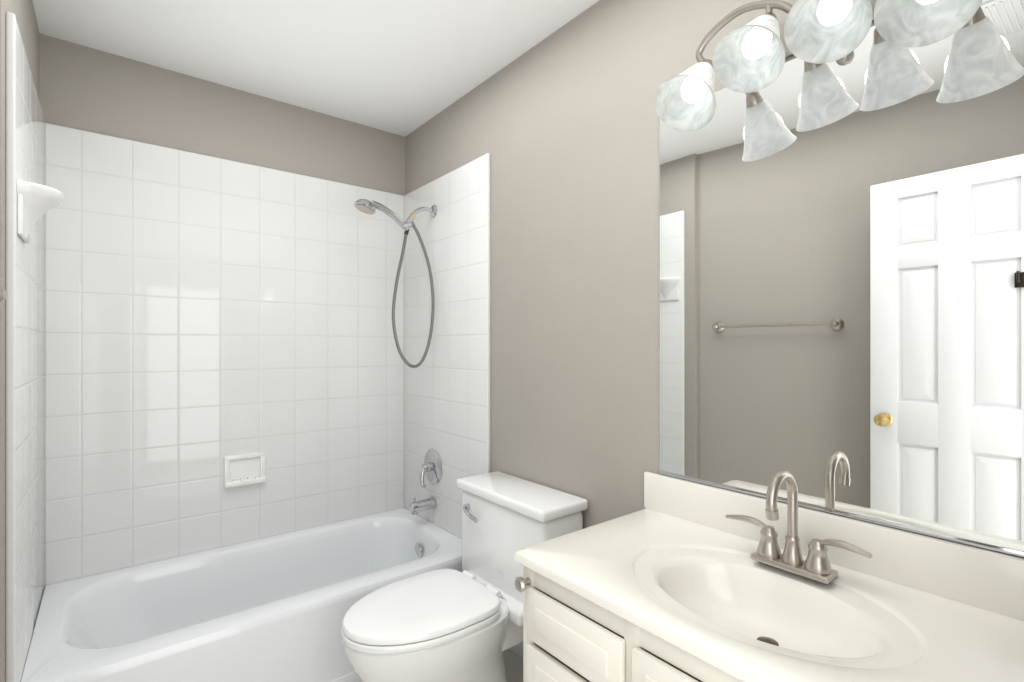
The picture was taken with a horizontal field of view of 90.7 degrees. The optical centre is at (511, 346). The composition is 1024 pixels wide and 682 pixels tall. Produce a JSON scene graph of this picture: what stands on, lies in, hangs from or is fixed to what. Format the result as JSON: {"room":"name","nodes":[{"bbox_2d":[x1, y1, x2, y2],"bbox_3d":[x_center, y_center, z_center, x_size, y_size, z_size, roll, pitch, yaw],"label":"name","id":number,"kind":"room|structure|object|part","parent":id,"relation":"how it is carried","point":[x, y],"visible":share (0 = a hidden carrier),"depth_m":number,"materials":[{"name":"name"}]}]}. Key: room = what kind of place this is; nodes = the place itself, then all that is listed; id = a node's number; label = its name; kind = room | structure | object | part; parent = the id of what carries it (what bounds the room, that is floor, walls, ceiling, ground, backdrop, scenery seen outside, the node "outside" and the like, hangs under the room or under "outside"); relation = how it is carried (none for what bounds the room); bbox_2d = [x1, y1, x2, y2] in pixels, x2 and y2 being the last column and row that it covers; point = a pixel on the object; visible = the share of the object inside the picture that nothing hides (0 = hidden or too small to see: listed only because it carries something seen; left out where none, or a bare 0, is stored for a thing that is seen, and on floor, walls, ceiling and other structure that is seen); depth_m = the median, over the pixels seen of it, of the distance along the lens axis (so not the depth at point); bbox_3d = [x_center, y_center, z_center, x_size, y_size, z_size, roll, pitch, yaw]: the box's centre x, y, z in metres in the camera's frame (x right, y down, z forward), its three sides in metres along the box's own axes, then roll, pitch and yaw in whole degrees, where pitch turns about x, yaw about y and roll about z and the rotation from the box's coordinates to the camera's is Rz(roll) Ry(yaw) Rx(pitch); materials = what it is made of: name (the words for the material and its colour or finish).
{"room":"bathroom","nodes":[
{"label":"bathroom","id":0,"kind":"room"},
{"bbox_2d":[0,0,38,681],"bbox_3d":[-1.598,0.040,1.514,0.200,2.460,0.890,0,0,-39],"label":"wall","id":1,"kind":"structure","parent":0,"point":[23,11],"depth_m":1.27,"materials":[{"name":"paint"}]},
{"bbox_2d":[6,12,44,681],"bbox_3d":[-1.532,0.210,1.606,0.018,2.120,0.823,0,0,-39],"label":"tile","id":2,"kind":"structure","parent":1,"relation":"attached to","point":[25,393],"depth_m":1.42,"materials":[{"name":"white tile"}]},
{"bbox_2d":[17,179,63,243],"bbox_3d":[-1.302,-0.364,1.404,0.088,0.144,0.178,0,0,-39],"label":"soap shelf","id":3,"kind":"object","parent":1,"relation":"attached to","point":[35,202],"visible":1,"depth_m":1.35,"materials":[{"name":"white ceramic"}]},
{"bbox_2d":[39,33,404,195],"bbox_3d":[-1.259,0.040,2.451,2.100,2.460,0.150,0,0,-39],"label":"wall","id":4,"kind":"structure","parent":0,"point":[84,88],"depth_m":2.26,"materials":[{"name":"paint"}]},
{"bbox_2d":[45,123,403,585],"bbox_3d":[-1.197,0.210,2.393,1.492,2.120,0.018,0,0,-39],"label":"tile","id":5,"kind":"structure","parent":4,"relation":"attached to","point":[205,315],"depth_m":2.25,"materials":[{"name":"white tile"}]},
{"bbox_2d":[224,451,265,487],"bbox_3d":[-1.230,0.570,2.335,0.172,0.142,0.030,0,0,-39],"label":"soap shelf","id":6,"kind":"object","parent":4,"relation":"attached to","point":[244,469],"visible":1,"depth_m":2.34,"materials":[{"name":"white ceramic"}]},
{"bbox_2d":[32,0,598,136],"bbox_3d":[-0.486,-1.240,1.244,2.400,0.100,3.300,0,0,-39],"label":"ceiling","id":7,"kind":"structure","parent":0,"point":[404,68],"depth_m":1.98,"materials":[{"name":"white paint"}]},
{"bbox_2d":[504,649,522,681],"bbox_3d":[-0.486,1.320,1.244,2.400,0.100,3.300,0,0,-39],"label":"floor","id":8,"kind":"structure","parent":0,"point":[514,666],"depth_m":2.00,"materials":[{"name":"tile"}]},
{"bbox_2d":[21,508,462,681],"bbox_3d":[-0.951,1.090,2.085,1.486,0.360,0.769,0,0,-39],"label":"bathtub","id":9,"kind":"object","parent":8,"relation":"on","point":[276,608],"visible":0.75,"depth_m":1.94,"materials":[{"name":"ceramic"}]},
{"bbox_2d":[341,471,587,681],"bbox_3d":[-0.210,0.902,1.752,0.771,0.735,0.575,0,0,-39],"label":"toilet","id":10,"kind":"object","parent":8,"relation":"on","point":[448,625],"visible":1,"depth_m":1.67,"materials":[{"name":"ceramic"}]},
{"bbox_2d":[514,470,1023,681],"bbox_3d":[0.500,0.771,1.033,0.567,0.997,0.951,0,0,-39],"label":"bathroom vanity","id":11,"kind":"object","parent":8,"relation":"on","point":[678,580],"visible":1,"depth_m":1.06,"materials":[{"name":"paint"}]},
{"bbox_2d":[405,0,1023,557],"bbox_3d":[0.341,0.040,1.810,0.150,2.460,3.150,0,0,-39],"label":"wall","id":12,"kind":"structure","parent":0,"point":[561,126],"depth_m":1.81,"materials":[{"name":"paint"}]},
{"bbox_2d":[404,153,490,538],"bbox_3d":[-0.356,0.210,2.547,0.018,2.120,0.823,0,0,-39],"label":"tile","id":13,"kind":"structure","parent":12,"relation":"attached to","point":[447,399],"depth_m":2.47,"materials":[{"name":"white tile"}]},
{"bbox_2d":[354,199,436,367],"bbox_3d":[-0.560,-0.306,2.453,0.417,0.828,0.102,0,0,-39],"label":"shower","id":14,"kind":"object","parent":13,"relation":"attached to","point":[366,206],"visible":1,"depth_m":2.46,"materials":[{"name":"silver metal"}]},
{"bbox_2d":[409,497,435,514],"bbox_3d":[-0.453,0.794,2.549,0.130,0.084,0.062,0,0,-39],"label":"spout","id":15,"kind":"object","parent":13,"relation":"attached to","point":[415,506],"visible":1,"depth_m":2.53,"materials":[{"name":"silver metal"}]},
{"bbox_2d":[420,449,441,488],"bbox_3d":[-0.434,0.621,2.563,0.082,0.188,0.176,0,0,-39],"label":"valve","id":16,"kind":"object","parent":13,"relation":"attached to","point":[431,467],"visible":1,"depth_m":2.55,"materials":[{"name":"silver metal"}]},
{"bbox_2d":[509,642,522,659],"bbox_3d":[0.161,1.225,1.905,0.012,0.090,0.823,0,0,-39],"label":"baseboard","id":17,"kind":"structure","parent":12,"relation":"attached to","point":[517,650],"depth_m":2.05,"materials":[{"name":"paint"}]},
{"bbox_2d":[655,0,982,131],"bbox_3d":[0.630,-0.727,1.099,0.286,0.371,0.615,0,0,-39],"label":"sconce","id":18,"kind":"object","parent":12,"relation":"attached to","point":[751,56],"visible":1,"depth_m":1.05,"materials":[{"name":"white glass"}]},
{"bbox_3d":[0.437,-0.626,1.243,0.163,0.170,0.150,0,0,-39],"label":"lamp shade","id":19,"kind":"part","parent":18,"relation":"part of","materials":[{"name":"white glass"}]},
{"bbox_3d":[0.458,-0.653,1.260,0.085,0.096,0.060,0,0,-39],"label":"bulb","id":20,"kind":"part","parent":18,"relation":"part of","materials":[{"name":"white glass"}]},
{"bbox_3d":[0.534,-0.664,1.122,0.163,0.170,0.150,0,0,-39],"label":"lamp shade","id":21,"kind":"part","parent":18,"relation":"part of","materials":[{"name":"white glass"}]},
{"bbox_3d":[0.555,-0.691,1.139,0.085,0.096,0.060,0,0,-39],"label":"bulb","id":22,"kind":"part","parent":18,"relation":"part of","materials":[{"name":"white glass"}]},
{"bbox_3d":[0.630,-0.664,1.001,0.163,0.170,0.150,0,0,-39],"label":"lamp shade","id":23,"kind":"part","parent":18,"relation":"part of","materials":[{"name":"white glass"}]},
{"bbox_3d":[0.652,-0.691,1.018,0.085,0.096,0.060,0,0,-39],"label":"bulb","id":24,"kind":"part","parent":18,"relation":"part of","materials":[{"name":"white glass"}]},
{"bbox_3d":[0.727,-0.626,0.880,0.163,0.170,0.150,0,0,-39],"label":"lamp shade","id":25,"kind":"part","parent":18,"relation":"part of","materials":[{"name":"white glass"}]},
{"bbox_3d":[0.749,-0.653,0.897,0.085,0.096,0.060,0,0,-39],"label":"bulb","id":26,"kind":"part","parent":18,"relation":"part of","materials":[{"name":"white glass"}]},
{"bbox_2d":[659,0,1023,556],"bbox_3d":[0.732,-0.159,1.194,0.010,1.094,0.900,0,0,-39],"label":"mirror","id":27,"kind":"object","parent":12,"relation":"attached to","point":[841,286],"visible":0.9,"depth_m":1.13,"materials":[{"name":"clear glass"}]},
{"bbox_3d":[-0.715,0.040,0.139,0.469,2.460,2.402,0,0,-39],"label":"wall","id":28,"kind":"structure","parent":0,"visible":0},
{"bbox_2d":[0,288,5,300],"bbox_3d":[-1.006,-0.115,0.852,0.076,0.062,0.672,0,0,-31],"label":"towel rail","id":29,"kind":"object","parent":28,"relation":"attached to","point":[2,294],"visible":1,"depth_m":1.12,"materials":[{"name":"silver metal"}]}
]}

